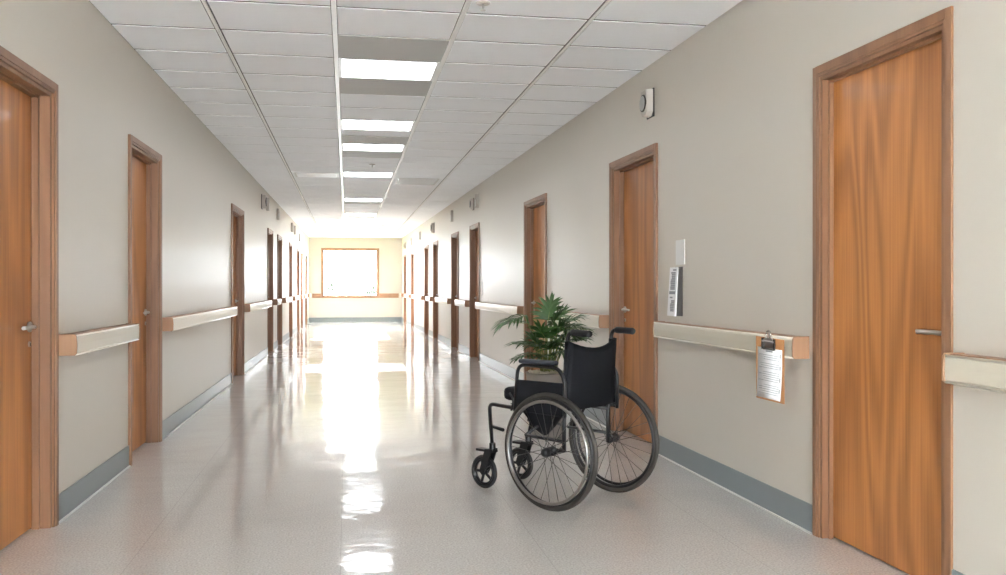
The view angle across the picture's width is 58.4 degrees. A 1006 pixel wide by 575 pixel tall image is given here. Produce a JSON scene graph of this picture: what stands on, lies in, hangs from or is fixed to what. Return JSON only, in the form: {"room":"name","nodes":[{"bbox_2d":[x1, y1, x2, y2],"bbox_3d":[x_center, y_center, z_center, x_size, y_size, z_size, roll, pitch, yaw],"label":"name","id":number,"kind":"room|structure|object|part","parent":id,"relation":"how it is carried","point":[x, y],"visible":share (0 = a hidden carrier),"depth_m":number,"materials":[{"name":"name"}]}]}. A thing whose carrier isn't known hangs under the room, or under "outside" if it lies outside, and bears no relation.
{"room":"hospital interior","nodes":[
{"label":"hospital interior","id":0,"kind":"room"},
{"bbox_2d":[0,0,308,493],"bbox_3d":[-3.799,-0.245,13.043,0.270,2.846,34.203,0,0,-9],"label":"wall","id":1,"kind":"structure","parent":0,"point":[107,92],"depth_m":5.79,"materials":[{"name":"paint"}]},
{"bbox_2d":[0,45,58,549],"bbox_3d":[-2.234,0.087,4.018,0.166,2.212,1.000,0,0,-9],"label":"door","id":2,"kind":"structure","parent":1,"relation":"in","point":[29,162],"depth_m":4.38,"materials":[{"name":"brown wood"}]},
{"bbox_3d":[-2.288,0.229,4.337,0.040,0.125,0.186,0,0,-9],"label":"handle","id":3,"kind":"part","parent":2,"relation":"part of","materials":[{"name":"silver metal"}]},
{"bbox_2d":[59,323,139,355],"bbox_3d":[-2.328,0.292,5.260,0.090,0.111,1.380,0,0,-9],"label":"handrail","id":4,"kind":"object","parent":1,"relation":"attached to","point":[81,342],"visible":0.96,"depth_m":4.98,"materials":[{"name":"beige plastic"}]},
{"bbox_3d":[-2.343,0.288,5.257,0.060,0.097,1.356,0,0,-9],"label":"rail","id":5,"kind":"part","parent":4,"relation":"part of","materials":[{"name":"beige plastic"}]},
{"bbox_3d":[-2.308,0.293,5.263,0.041,0.098,1.356,0,0,-9],"label":"rail","id":6,"kind":"part","parent":4,"relation":"part of","materials":[{"name":"beige plastic"}]},
{"bbox_2d":[128,134,161,465],"bbox_3d":[-2.639,0.083,6.465,0.166,2.212,1.000,0,0,-9],"label":"door","id":7,"kind":"structure","parent":1,"relation":"in","point":[144,163],"depth_m":6.83,"materials":[{"name":"brown wood"}]},
{"bbox_3d":[-2.693,0.225,6.784,0.040,0.125,0.186,0,0,-9],"label":"handle","id":8,"kind":"part","parent":7,"relation":"part of","materials":[{"name":"silver metal"}]},
{"bbox_2d":[59,318,308,523],"bbox_3d":[-3.658,1.108,13.069,0.016,0.140,34.201,0,0,-9],"label":"baseboard","id":9,"kind":"structure","parent":1,"relation":"attached to","point":[84,489],"depth_m":5.79,"materials":[{"name":"plastic"}]},
{"bbox_2d":[162,306,237,331],"bbox_3d":[-2.945,0.286,8.989,0.092,0.111,3.980,0,0,-9],"label":"handrail","id":10,"kind":"object","parent":1,"relation":"attached to","point":[172,323],"visible":0.9,"depth_m":8.10,"materials":[{"name":"beige plastic"}]},
{"bbox_3d":[-2.960,0.282,8.987,0.060,0.097,3.956,0,0,-9],"label":"rail","id":11,"kind":"part","parent":10,"relation":"part of","materials":[{"name":"beige plastic"}]},
{"bbox_2d":[231,203,244,383],"bbox_3d":[-3.486,0.075,11.585,0.166,2.212,1.220,0,0,-9],"label":"door","id":12,"kind":"structure","parent":1,"relation":"in","point":[237,214],"depth_m":12.09,"materials":[{"name":"brown wood"}]},
{"bbox_2d":[245,300,272,311],"bbox_3d":[-3.761,0.277,13.922,0.090,0.111,3.380,0,0,-9],"label":"handrail","id":13,"kind":"object","parent":1,"relation":"attached to","point":[249,307],"visible":0.96,"depth_m":13.35,"materials":[{"name":"beige plastic"}]},
{"bbox_3d":[-3.741,0.279,13.926,0.041,0.098,3.356,0,0,-9],"label":"rail","id":14,"kind":"part","parent":13,"relation":"part of","materials":[{"name":"beige plastic"}]},
{"bbox_2d":[261,194,266,208],"bbox_3d":[-3.883,-1.394,14.649,0.089,0.235,0.163,0,0,-9],"label":"beacon","id":15,"kind":"object","parent":1,"relation":"attached to","point":[263,197],"depth_m":14.58,"materials":[{"name":"grey plastic"}]},
{"bbox_2d":[266,198,269,210],"bbox_3d":[-4.030,-1.426,15.436,0.056,0.220,0.100,0,0,-9],"label":"beacon","id":16,"kind":"object","parent":1,"relation":"attached to","point":[268,199],"visible":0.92,"depth_m":15.39,"materials":[{"name":"grey plastic"}]},
{"bbox_2d":[267,228,272,354],"bbox_3d":[-4.232,0.067,16.089,0.166,2.212,0.950,0,0,-9],"label":"door","id":17,"kind":"structure","parent":1,"relation":"in","point":[269,231],"depth_m":16.50,"materials":[{"name":"brown wood"}]},
{"bbox_2d":[273,299,281,304],"bbox_3d":[-4.288,0.272,17.104,0.090,0.111,0.970,0,0,-9],"label":"handrail","id":18,"kind":"object","parent":1,"relation":"attached to","point":[275,301],"visible":0.97,"depth_m":16.64,"materials":[{"name":"brown wood"}]},
{"bbox_2d":[277,208,279,219],"bbox_3d":[-4.381,-1.429,17.557,0.056,0.220,0.100,0,0,-9],"label":"beacon","id":19,"kind":"object","parent":1,"relation":"attached to","point":[278,209],"visible":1,"depth_m":17.51,"materials":[{"name":"grey plastic"}]},
{"bbox_2d":[277,234,281,343],"bbox_3d":[-4.569,0.064,18.127,0.166,2.212,1.040,0,0,-9],"label":"door","id":20,"kind":"structure","parent":1,"relation":"in","point":[279,238],"depth_m":18.57,"materials":[{"name":"brown wood"}]},
{"bbox_2d":[282,297,292,302],"bbox_3d":[-4.723,0.268,19.729,0.090,0.111,2.070,0,0,-9],"label":"handrail","id":21,"kind":"object","parent":1,"relation":"attached to","point":[286,299],"visible":0.96,"depth_m":19.17,"materials":[{"name":"brown wood"}]},
{"bbox_2d":[289,242,291,337],"bbox_3d":[-5.083,0.059,21.234,0.166,2.212,0.920,0,0,-9],"label":"door","id":22,"kind":"structure","parent":1,"relation":"in","point":[290,244],"depth_m":21.63,"materials":[{"name":"brown wood"}]},
{"bbox_2d":[292,295,299,300],"bbox_3d":[-5.213,0.263,22.693,0.090,0.111,1.900,0,0,-9],"label":"handrail","id":23,"kind":"object","parent":1,"relation":"attached to","point":[297,297],"visible":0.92,"depth_m":22.16,"materials":[{"name":"brown wood"}]},
{"bbox_2d":[297,248,299,330],"bbox_3d":[-5.559,0.054,24.110,0.166,2.212,0.910,0,0,-9],"label":"door","id":24,"kind":"structure","parent":1,"relation":"in","point":[298,249],"depth_m":24.51,"materials":[{"name":"brown wood"}]},
{"bbox_2d":[300,250,302,326],"bbox_3d":[-5.824,0.051,25.709,0.166,2.212,0.950,0,0,-9],"label":"door","id":25,"kind":"structure","parent":1,"relation":"in","point":[301,251],"depth_m":26.12,"materials":[{"name":"brown wood"}]},
{"bbox_2d":[305,253,306,324],"bbox_3d":[-6.212,0.048,28.052,0.166,2.212,1.000,0,0,-9],"label":"door","id":26,"kind":"structure","parent":1,"relation":"in","point":[305,253],"depth_m":27.57,"materials":[{"name":"brown wood"}]},
{"bbox_2d":[309,237,401,317],"bbox_3d":[-4.957,-0.273,30.298,3.621,2.846,0.200,0,0,-10],"label":"wall","id":27,"kind":"structure","parent":0,"point":[390,249],"depth_m":30.25,"materials":[{"name":"paint"}]},
{"bbox_2d":[331,0,344,237],"bbox_3d":[-2.380,-1.636,13.286,0.030,0.008,34.200,0,0,-10],"label":"trim","id":28,"kind":"structure","parent":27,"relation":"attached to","point":[333,2],"depth_m":7.05,"materials":[{"name":"white paint"}]},
{"bbox_2d":[312,248,398,297],"bbox_3d":[-4.941,-0.484,30.207,2.861,1.677,0.105,0,0,-10],"label":"window","id":29,"kind":"structure","parent":27,"relation":"in","point":[322,249],"depth_m":30.17,"materials":[{"name":"brown wood"}]},
{"bbox_3d":[-6.205,0.275,29.959,0.286,0.150,0.045,0,0,-10],"label":"end wall rail","id":30,"kind":"part","parent":29,"relation":"part of","materials":[{"name":"brown wood"}]},
{"bbox_3d":[-3.845,0.275,30.367,0.647,0.150,0.045,0,0,-10],"label":"end wall rail","id":31,"kind":"part","parent":29,"relation":"part of","materials":[{"name":"brown wood"}]},
{"bbox_2d":[309,317,401,321],"bbox_3d":[-4.939,1.075,30.198,3.065,0.150,0.007,0,0,-10],"label":"baseboard","id":32,"kind":"structure","parent":27,"relation":"attached to","point":[322,319],"depth_m":30.20,"materials":[{"name":"plastic"}]},
{"bbox_2d":[89,0,741,237],"bbox_3d":[-1.862,-1.718,13.376,4.500,0.160,34.600,0,0,-10],"label":"ceiling","id":33,"kind":"structure","parent":0,"point":[283,50],"depth_m":6.91,"materials":[{"name":"grey"}]},
{"bbox_2d":[201,0,322,237],"bbox_3d":[-3.094,-1.636,13.162,0.020,0.008,34.200,0,0,-10],"label":"trim","id":34,"kind":"structure","parent":33,"relation":"attached to","point":[203,1],"depth_m":7.05,"materials":[{"name":"white paint"}]},
{"bbox_2d":[294,172,338,177],"bbox_3d":[-2.704,-1.632,13.078,0.620,0.012,0.450,0,0,-10],"label":"recessed light","id":35,"kind":"object","parent":33,"relation":"in","point":[320,175],"visible":1,"depth_m":13.09,"materials":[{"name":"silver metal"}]},
{"bbox_2d":[325,227,378,230],"bbox_3d":[-4.290,-1.741,25.565,1.480,0.174,1.850,0,0,-10],"label":"ceiling light","id":36,"kind":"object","parent":33,"relation":"attached to","point":[326,228],"depth_m":26.45,"materials":[{"name":"white paint"}]},
{"bbox_2d":[344,213,376,215],"bbox_3d":[-3.220,-1.655,20.346,0.721,0.018,0.592,0,0,-10],"label":"recessed light","id":37,"kind":"object","parent":33,"relation":"in","point":[345,214],"visible":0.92,"depth_m":20.37,"materials":[{"name":"white paint"}]},
{"bbox_2d":[345,214,375,215],"bbox_3d":[-3.220,-1.657,20.346,0.677,0.010,0.561,0,0,-10],"label":"diffuser","id":38,"kind":"object","parent":37,"relation":"attached to","point":[345,214],"depth_m":20.47,"materials":[{"name":"white plastic"}]},
{"bbox_2d":[344,201,381,204],"bbox_3d":[-2.725,-1.650,17.489,0.721,0.014,0.592,0,0,-10],"label":"ceiling panel","id":39,"kind":"object","parent":33,"relation":"attached to","point":[345,202],"visible":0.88,"depth_m":17.39,"materials":[{"name":"grey"}]},
{"bbox_2d":[344,198,382,201],"bbox_3d":[-2.622,-1.649,16.898,0.721,0.018,0.592,0,0,-10],"label":"recessed light","id":40,"kind":"object","parent":33,"relation":"in","point":[345,199],"visible":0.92,"depth_m":16.84,"materials":[{"name":"white paint"}]},
{"bbox_2d":[343,172,393,177],"bbox_3d":[-1.958,-1.643,13.065,0.721,0.018,0.552,0,0,-10],"label":"recessed light","id":41,"kind":"object","parent":33,"relation":"in","point":[345,174],"visible":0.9,"depth_m":13.06,"materials":[{"name":"white paint"}]},
{"bbox_2d":[342,150,402,157],"bbox_3d":[-1.608,-1.639,11.045,0.721,0.014,0.552,0,0,-10],"label":"ceiling panel","id":42,"kind":"object","parent":33,"relation":"attached to","point":[368,154],"visible":0.91,"depth_m":11.05,"materials":[{"name":"grey"}]},
{"bbox_2d":[342,143,405,151],"bbox_3d":[-1.514,-1.638,10.503,0.721,0.018,0.532,0,0,-10],"label":"recessed light","id":43,"kind":"object","parent":33,"relation":"in","point":[345,146],"visible":0.89,"depth_m":10.51,"materials":[{"name":"white paint"}]},
{"bbox_2d":[341,135,408,144],"bbox_3d":[-1.422,-1.637,9.971,0.721,0.014,0.532,0,0,-10],"label":"ceiling panel","id":44,"kind":"object","parent":33,"relation":"attached to","point":[356,139],"visible":0.97,"depth_m":9.92,"materials":[{"name":"grey"}]},
{"bbox_2d":[341,119,414,130],"bbox_3d":[-1.263,-1.636,9.055,0.721,0.018,0.552,0,0,-10],"label":"recessed light","id":45,"kind":"object","parent":33,"relation":"in","point":[346,124],"visible":0.97,"depth_m":9.07,"materials":[{"name":"white paint"}]},
{"bbox_2d":[339,78,431,95],"bbox_3d":[-0.962,-1.633,7.317,0.721,0.014,0.585,0,0,-10],"label":"ceiling panel","id":46,"kind":"object","parent":33,"relation":"attached to","point":[347,85],"visible":0.89,"depth_m":7.32,"materials":[{"name":"grey"}]},
{"bbox_2d":[339,58,439,80],"bbox_3d":[-0.860,-1.632,6.732,0.721,0.018,0.587,0,0,-10],"label":"recessed light","id":47,"kind":"object","parent":33,"relation":"in","point":[348,68],"visible":0.95,"depth_m":6.73,"materials":[{"name":"white paint"}]},
{"bbox_2d":[338,35,448,61],"bbox_3d":[-0.759,-1.631,6.146,0.721,0.014,0.585,0,0,-10],"label":"ceiling panel","id":48,"kind":"object","parent":33,"relation":"attached to","point":[349,46],"visible":1,"depth_m":6.12,"materials":[{"name":"grey"}]},
{"bbox_2d":[395,178,438,184],"bbox_3d":[-1.329,-1.633,13.874,0.620,0.012,0.800,0,0,-10],"label":"ceiling vent","id":49,"kind":"object","parent":33,"relation":"in","point":[400,181],"visible":1,"depth_m":13.85,"materials":[{"name":"silver metal"}]},
{"bbox_2d":[367,0,471,237],"bbox_3d":[-1.636,-1.636,13.415,0.030,0.008,34.200,0,0,-10],"label":"trim","id":50,"kind":"structure","parent":33,"relation":"attached to","point":[468,2],"depth_m":7.08,"materials":[{"name":"white paint"}]},
{"bbox_2d":[476,0,489,10],"bbox_3d":[-0.114,-1.602,5.133,0.084,0.045,0.084,0,0,-10],"label":"sprinkler","id":51,"kind":"object","parent":33,"relation":"attached to","point":[482,3],"visible":1,"depth_m":5.12,"materials":[{"name":"grey plastic"}]},
{"bbox_2d":[391,0,610,237],"bbox_3d":[-0.867,-1.637,13.548,0.020,0.008,34.200,0,0,-10],"label":"trim","id":52,"kind":"structure","parent":33,"relation":"attached to","point":[607,2],"depth_m":7.09,"materials":[{"name":"white paint"}]},
{"bbox_2d":[0,321,908,574],"bbox_3d":[-1.900,1.238,13.374,4.444,0.120,34.600,0,0,-10],"label":"floor","id":53,"kind":"structure","parent":0,"point":[349,448],"depth_m":5.01,"materials":[{"name":"tile"}]},
{"bbox_2d":[491,293,596,438],"bbox_3d":[0.312,0.618,7.153,0.853,1.140,0.732,0,0,-10],"label":"potted palm","id":54,"kind":"object","parent":53,"relation":"on","point":[549,307],"visible":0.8,"depth_m":7.08,"materials":[{"name":"green plant"}]},
{"bbox_2d":[472,327,658,511],"bbox_3d":[0.290,0.707,5.159,1.040,0.970,0.688,0,0,42],"label":"wheelchair","id":55,"kind":"object","parent":53,"relation":"on","point":[589,376],"visible":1,"depth_m":4.97,"materials":[{"name":"black metal"}]},
{"bbox_2d":[504,386,514,399],"bbox_3d":[0.286,0.608,5.162,0.440,0.077,0.380,0,0,42],"label":"seat cushion","id":56,"kind":"object","parent":55,"relation":"on","point":[509,389],"depth_m":5.14,"materials":[{"name":"black fabric"}]},
{"bbox_3d":[0.051,0.641,5.059,0.036,0.106,0.026,0,0,42],"label":"brake lever","id":57,"kind":"part","parent":55,"relation":"part of","materials":[{"name":"black metal"}]},
{"bbox_3d":[0.199,0.599,4.912,0.347,0.175,0.008,0,0,42],"label":"panel","id":58,"kind":"part","parent":55,"relation":"part of","materials":[{"name":"black fabric"}]},
{"bbox_3d":[0.210,0.555,4.926,0.371,0.275,0.056,0,0,42],"label":"armrest","id":59,"kind":"part","parent":55,"relation":"part of","materials":[{"name":"black"}]},
{"bbox_3d":[0.169,0.581,4.991,0.100,0.707,0.786,0,0,-43],"label":"frame","id":60,"kind":"part","parent":55,"relation":"part of","materials":[{"name":"black metal"}]},
{"bbox_3d":[0.453,0.580,5.307,0.781,0.707,0.091,0,0,39],"label":"frame","id":61,"kind":"part","parent":55,"relation":"part of","materials":[{"name":"black metal"}]},
{"bbox_3d":[0.498,0.475,4.974,0.077,0.377,0.444,0,0,42],"label":"backrest","id":62,"kind":"part","parent":55,"relation":"part of","materials":[{"name":"black fabric"}]},
{"bbox_3d":[0.524,0.599,5.278,0.347,0.175,0.008,0,0,42],"label":"panel","id":63,"kind":"part","parent":55,"relation":"part of","materials":[{"name":"black fabric"}]},
{"bbox_3d":[0.511,0.554,5.266,0.371,0.275,0.056,0,0,42],"label":"armrest","id":64,"kind":"part","parent":55,"relation":"part of","materials":[{"name":"black"}]},
{"bbox_2d":[526,371,561,438],"bbox_3d":[0.346,0.931,7.166,0.336,0.515,0.336,0,0,-10],"label":"pot","id":65,"kind":"object","parent":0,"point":[544,376],"depth_m":7.05,"materials":[{"name":"grey"}]},
{"bbox_2d":[402,0,1005,574],"bbox_3d":[-0.121,-0.246,13.680,0.270,2.846,34.208,0,0,-11],"label":"wall","id":66,"kind":"structure","parent":0,"point":[731,126],"depth_m":5.08,"materials":[{"name":"paint"}]},
{"bbox_2d":[404,254,406,322],"bbox_3d":[-3.080,0.046,29.001,0.166,2.212,1.000,0,0,-11],"label":"door","id":67,"kind":"structure","parent":66,"relation":"in","point":[405,255],"depth_m":29.41,"materials":[{"name":"brown wood"}]},
{"bbox_2d":[411,251,413,327],"bbox_3d":[-2.572,0.050,26.308,0.166,2.212,0.940,0,0,-11],"label":"door","id":68,"kind":"structure","parent":66,"relation":"in","point":[412,252],"depth_m":26.70,"materials":[{"name":"brown wood"}]},
{"bbox_2d":[411,295,423,299],"bbox_3d":[-2.311,0.260,24.328,0.091,0.111,2.950,0,0,-11],"label":"handrail","id":69,"kind":"object","parent":66,"relation":"attached to","point":[419,297],"visible":1,"depth_m":23.88,"materials":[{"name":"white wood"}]},
{"bbox_2d":[424,245,428,332],"bbox_3d":[-1.832,0.057,22.382,0.166,2.212,0.950,0,0,-11],"label":"door","id":70,"kind":"structure","parent":66,"relation":"in","point":[426,248],"depth_m":22.78,"materials":[{"name":"brown wood"}]},
{"bbox_2d":[425,296,432,300],"bbox_3d":[-1.752,0.265,21.360,0.090,0.111,0.990,0,0,-11],"label":"handrail","id":71,"kind":"object","parent":66,"relation":"attached to","point":[427,298],"visible":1,"depth_m":21.14,"materials":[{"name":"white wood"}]},
{"bbox_2d":[430,223,433,232],"bbox_3d":[-1.631,-1.374,20.723,0.089,0.235,0.163,0,0,-11],"label":"beacon","id":72,"kind":"object","parent":66,"relation":"attached to","point":[432,224],"depth_m":20.66,"materials":[{"name":"grey plastic"}]},
{"bbox_2d":[433,240,437,339],"bbox_3d":[-1.454,0.060,20.377,0.166,2.212,0.950,0,0,-11],"label":"door","id":73,"kind":"structure","parent":66,"relation":"in","point":[435,244],"depth_m":20.77,"materials":[{"name":"brown wood"}]},
{"bbox_2d":[435,297,450,303],"bbox_3d":[-1.261,0.269,18.755,0.090,0.111,2.210,0,0,-11],"label":"handrail","id":74,"kind":"object","parent":66,"relation":"attached to","point":[437,299],"visible":1,"depth_m":18.26,"materials":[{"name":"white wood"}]},
{"bbox_3d":[-1.281,0.271,18.751,0.041,0.098,2.186,0,0,-11],"label":"rail","id":75,"kind":"part","parent":74,"relation":"part of","materials":[{"name":"beige plastic"}]},
{"bbox_2d":[450,210,452,221],"bbox_3d":[-0.997,-1.384,17.443,0.056,0.220,0.100,0,0,-11],"label":"beacon","id":76,"kind":"object","parent":66,"relation":"attached to","point":[451,211],"visible":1,"depth_m":17.39,"materials":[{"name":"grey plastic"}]},
{"bbox_2d":[451,231,458,350],"bbox_3d":[-0.848,0.066,17.158,0.166,2.212,0.980,0,0,-11],"label":"door","id":77,"kind":"structure","parent":66,"relation":"in","point":[455,236],"depth_m":17.56,"materials":[{"name":"brown wood"}]},
{"bbox_2d":[454,299,468,306],"bbox_3d":[-0.731,0.274,15.944,0.090,0.111,1.350,0,0,-11],"label":"handrail","id":78,"kind":"object","parent":66,"relation":"attached to","point":[464,303],"visible":1,"depth_m":15.68,"materials":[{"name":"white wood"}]},
{"bbox_3d":[-0.751,0.276,15.941,0.041,0.098,1.326,0,0,-11],"label":"rail","id":79,"kind":"part","parent":78,"relation":"part of","materials":[{"name":"beige plastic"}]},
{"bbox_2d":[469,198,473,209],"bbox_3d":[-0.522,-1.380,14.877,0.074,0.196,0.136,0,0,-11],"label":"beacon","id":80,"kind":"object","parent":66,"relation":"attached to","point":[471,202],"depth_m":14.82,"materials":[{"name":"grey plastic"}]},
{"bbox_2d":[469,222,479,361],"bbox_3d":[-0.398,0.070,14.770,0.166,2.212,0.980,0,0,-11],"label":"door","id":81,"kind":"structure","parent":66,"relation":"in","point":[474,230],"depth_m":15.17,"materials":[{"name":"brown wood"}]},
{"bbox_2d":[475,194,478,207],"bbox_3d":[-0.420,-1.384,14.387,0.056,0.220,0.100,0,0,-11],"label":"beacon","id":82,"kind":"object","parent":66,"relation":"attached to","point":[476,195],"visible":1,"depth_m":14.34,"materials":[{"name":"grey plastic"}]},
{"bbox_2d":[475,302,523,314],"bbox_3d":[-0.096,0.280,12.578,0.090,0.111,3.340,0,0,-11],"label":"handrail","id":83,"kind":"object","parent":66,"relation":"attached to","point":[502,308],"visible":0.91,"depth_m":12.04,"materials":[{"name":"beige plastic"}]},
{"bbox_2d":[524,193,546,379],"bbox_3d":[0.436,0.077,10.348,0.166,2.212,1.140,0,0,-11],"label":"door","id":84,"kind":"structure","parent":66,"relation":"in","point":[535,209],"depth_m":10.72,"materials":[{"name":"brown wood"}]},
{"bbox_2d":[541,311,608,327],"bbox_3d":[0.646,0.286,8.642,0.090,0.111,2.190,0,0,-11],"label":"handrail","id":85,"kind":"object","parent":66,"relation":"attached to","point":[595,320],"visible":0.43,"depth_m":7.79,"materials":[{"name":"beige plastic"}]},
{"bbox_2d":[609,143,657,442],"bbox_3d":[1.069,0.076,6.991,0.166,2.225,1.110,0,0,-11],"label":"door","id":86,"kind":"structure","parent":66,"relation":"in","point":[633,178],"depth_m":7.17,"materials":[{"name":"brown wood"}]},
{"bbox_3d":[1.003,0.218,7.345,0.040,0.126,0.207,0,0,-11],"label":"handle","id":87,"kind":"part","parent":86,"relation":"part of","materials":[{"name":"silver metal"}]},
{"bbox_2d":[639,87,654,119],"bbox_3d":[1.043,-1.341,6.562,0.078,0.208,0.144,0,0,-11],"label":"beacon","id":88,"kind":"object","parent":66,"relation":"attached to","point":[647,100],"depth_m":6.50,"materials":[{"name":"grey plastic"}]},
{"bbox_2d":[639,96,644,110],"bbox_3d":[1.014,-1.341,6.556,0.019,0.110,0.110,0,0,-11],"label":"light","id":89,"kind":"object","parent":88,"relation":"in","point":[642,100],"depth_m":6.53,"materials":[{"name":"grey plastic"}]},
{"bbox_3d":[1.077,-1.341,6.568,0.011,0.208,0.144,0,0,-11],"label":"plate","id":90,"kind":"part","parent":88,"relation":"part of","materials":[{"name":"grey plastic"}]},
{"bbox_2d":[676,267,682,315],"bbox_3d":[1.160,0.026,6.037,0.045,0.329,0.136,0,0,-11],"label":"brochure holder","id":91,"kind":"object","parent":66,"relation":"attached to","point":[679,312],"visible":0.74,"depth_m":5.97,"materials":[{"name":"grey plastic"}]},
{"bbox_2d":[667,267,677,315],"bbox_3d":[1.136,0.028,6.025,0.027,0.325,0.137,0,0,-11],"label":"leaflet","id":92,"kind":"object","parent":91,"relation":"in","point":[673,278],"visible":1,"depth_m":6.01,"materials":[{"name":"white paper"}]},
{"bbox_2d":[676,239,684,264],"bbox_3d":[1.184,-0.235,6.010,0.007,0.165,0.150,0,0,-11],"label":"wall plate","id":93,"kind":"object","parent":66,"relation":"attached to","point":[680,244],"visible":1,"depth_m":6.00,"materials":[{"name":"white plastic"}]},
{"bbox_2d":[402,318,964,574],"bbox_3d":[-0.262,1.107,13.658,0.016,0.140,34.204,0,0,-11],"label":"baseboard","id":94,"kind":"structure","parent":66,"relation":"attached to","point":[797,512],"depth_m":5.32,"materials":[{"name":"plastic"}]},
{"bbox_2d":[652,321,808,358],"bbox_3d":[1.269,0.292,5.337,0.090,0.111,1.955,0,0,-11],"label":"handrail","id":95,"kind":"object","parent":66,"relation":"attached to","point":[795,347],"visible":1,"depth_m":5.13,"materials":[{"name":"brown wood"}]},
{"bbox_3d":[1.283,0.288,5.340,0.060,0.097,1.931,0,0,-11],"label":"rail","id":96,"kind":"part","parent":95,"relation":"part of","materials":[{"name":"beige plastic"}]},
{"bbox_2d":[756,330,784,403],"bbox_3d":[1.338,0.395,4.529,0.031,0.364,0.229,0,0,-23],"label":"clipboard","id":97,"kind":"object","parent":95,"relation":"hanging from","point":[767,343],"visible":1,"depth_m":4.50,"materials":[{"name":"brown wood"}]},
{"bbox_2d":[756,346,781,401],"bbox_3d":[1.339,0.433,4.527,0.007,0.263,0.197,0,0,-22],"label":"paper sheet","id":98,"kind":"object","parent":97,"relation":"attached to","point":[769,378],"visible":1,"depth_m":4.52,"materials":[{"name":"white paper"}]},
{"bbox_2d":[812,6,953,574],"bbox_3d":[1.633,0.069,3.861,0.103,2.250,0.990,0,0,-11],"label":"door","id":99,"kind":"structure","parent":66,"relation":"in","point":[882,309],"depth_m":3.86,"materials":[{"name":"brown wood"}]},
{"bbox_3d":[1.694,0.214,3.547,0.024,0.127,0.184,0,0,-11],"label":"handle","id":100,"kind":"part","parent":99,"relation":"part of","materials":[{"name":"silver metal"}]},
{"bbox_2d":[941,353,1005,392],"bbox_3d":[1.890,0.297,2.043,0.090,0.111,2.580,0,0,-11],"label":"handrail","id":101,"kind":"object","parent":66,"relation":"attached to","point":[961,369],"visible":1,"depth_m":3.14,"materials":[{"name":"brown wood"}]},
{"bbox_3d":[1.904,0.293,2.045,0.060,0.097,2.556,0,0,-11],"label":"rail","id":102,"kind":"part","parent":101,"relation":"part of","materials":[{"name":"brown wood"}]},
{"label":"outside","id":103,"kind":"structure","parent":0,"visible":0},
{"bbox_3d":[-10.367,1.301,59.810,60.000,0.200,59.800,0,0,-10],"label":"ground","id":104,"kind":"structure","parent":103,"visible":0},
{"bbox_2d":[324,281,344,294],"bbox_3d":[-6.751,0.469,35.959,0.908,1.549,0.983,0,0,24],"label":"shrub","id":105,"kind":"object","parent":104,"relation":"on","point":[334,286],"visible":0.37,"depth_m":35.89,"materials":[{"name":"green plant"}]},
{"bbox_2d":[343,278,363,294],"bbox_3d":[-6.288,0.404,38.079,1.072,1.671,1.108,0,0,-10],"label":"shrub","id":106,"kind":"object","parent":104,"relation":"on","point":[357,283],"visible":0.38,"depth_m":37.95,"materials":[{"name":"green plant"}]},
{"bbox_2d":[362,281,375,294],"bbox_3d":[-5.346,0.490,36.417,0.886,1.506,0.938,0,0,25],"label":"shrub","id":107,"kind":"object","parent":104,"relation":"on","point":[370,287],"visible":0.37,"depth_m":36.30,"materials":[{"name":"green plant"}]}
]}

